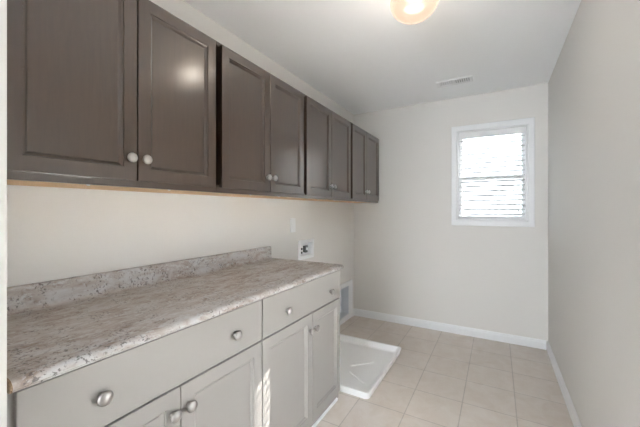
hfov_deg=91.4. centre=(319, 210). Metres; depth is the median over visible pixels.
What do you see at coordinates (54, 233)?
wall
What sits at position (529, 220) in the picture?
window
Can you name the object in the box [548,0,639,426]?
wall
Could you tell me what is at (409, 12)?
ceiling lamp
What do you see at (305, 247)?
washer outlet box
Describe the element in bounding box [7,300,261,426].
base cabinet
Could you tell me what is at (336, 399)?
trim
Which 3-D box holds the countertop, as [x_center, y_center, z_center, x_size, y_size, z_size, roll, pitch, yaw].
[-0.515,0.334,1.542,0.612,0.122,1.668,0,0,30]
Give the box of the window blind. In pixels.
[459,126,525,217]
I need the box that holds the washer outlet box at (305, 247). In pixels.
[298,238,313,259]
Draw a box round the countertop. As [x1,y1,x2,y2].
[7,246,343,393]
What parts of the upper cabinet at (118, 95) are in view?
door, door panel, panel, knob, knob, door, door panel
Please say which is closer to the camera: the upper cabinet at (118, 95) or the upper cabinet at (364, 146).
the upper cabinet at (118, 95)
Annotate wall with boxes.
[0,0,6,426]
[7,0,353,307]
[354,83,547,342]
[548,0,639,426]
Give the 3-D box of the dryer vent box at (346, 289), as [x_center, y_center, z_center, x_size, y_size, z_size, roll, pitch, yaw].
[0.239,1.048,3.577,0.105,0.443,0.440,0,0,30]
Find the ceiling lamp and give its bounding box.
[390,0,438,24]
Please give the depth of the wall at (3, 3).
0.66 m
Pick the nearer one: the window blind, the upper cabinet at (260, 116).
the upper cabinet at (260, 116)
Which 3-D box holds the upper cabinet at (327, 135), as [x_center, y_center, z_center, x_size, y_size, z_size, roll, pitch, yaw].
[-0.034,-0.463,2.654,0.355,0.752,0.815,0,0,30]
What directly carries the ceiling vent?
in the ceiling
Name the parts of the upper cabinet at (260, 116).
panel, door, door panel, door, door panel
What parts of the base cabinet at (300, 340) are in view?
door, door panel, knob, frame, drawer, knob, knob, door, door panel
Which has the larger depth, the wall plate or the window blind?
the window blind
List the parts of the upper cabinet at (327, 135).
panel, door, door panel, frame, door panel, door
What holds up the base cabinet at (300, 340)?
on the floor
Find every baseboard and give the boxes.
[354,308,546,349]
[547,341,581,426]
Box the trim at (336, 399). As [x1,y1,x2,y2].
[312,397,337,426]
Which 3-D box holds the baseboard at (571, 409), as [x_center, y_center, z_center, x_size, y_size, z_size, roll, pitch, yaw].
[1.276,1.232,1.439,0.014,0.083,3.262,0,0,30]
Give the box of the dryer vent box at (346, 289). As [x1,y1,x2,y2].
[339,279,352,324]
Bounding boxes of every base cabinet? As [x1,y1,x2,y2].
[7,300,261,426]
[260,270,339,426]
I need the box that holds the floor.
[316,316,573,426]
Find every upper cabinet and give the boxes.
[7,0,215,193]
[182,41,303,198]
[273,94,350,200]
[326,123,378,202]
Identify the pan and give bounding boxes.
[340,334,400,398]
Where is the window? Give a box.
[451,117,534,226]
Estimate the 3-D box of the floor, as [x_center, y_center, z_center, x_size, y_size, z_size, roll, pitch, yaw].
[0.040,1.323,-0.015,3.356,0.100,7.252,0,0,30]
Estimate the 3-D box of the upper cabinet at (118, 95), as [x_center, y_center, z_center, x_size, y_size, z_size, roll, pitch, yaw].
[-0.832,-0.463,1.245,0.355,0.752,0.834,0,0,30]
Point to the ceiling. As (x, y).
(355, 53)
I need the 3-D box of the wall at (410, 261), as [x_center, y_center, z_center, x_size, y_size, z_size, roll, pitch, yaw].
[1.278,0.053,3.381,1.924,2.440,0.120,0,0,30]
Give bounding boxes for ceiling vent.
[436,75,472,87]
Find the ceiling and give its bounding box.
[183,0,580,114]
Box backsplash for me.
[7,246,272,316]
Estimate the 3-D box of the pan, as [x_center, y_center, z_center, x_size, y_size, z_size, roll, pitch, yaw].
[0.203,1.245,2.615,0.755,0.055,0.820,0,0,30]
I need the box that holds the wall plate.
[290,218,295,232]
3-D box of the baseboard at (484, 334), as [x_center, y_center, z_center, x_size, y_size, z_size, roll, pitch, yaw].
[1.246,1.232,3.323,1.896,0.083,0.014,0,0,30]
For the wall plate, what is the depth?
2.65 m
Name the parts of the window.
sash, sash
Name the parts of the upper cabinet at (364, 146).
panel, door, door panel, frame, door panel, door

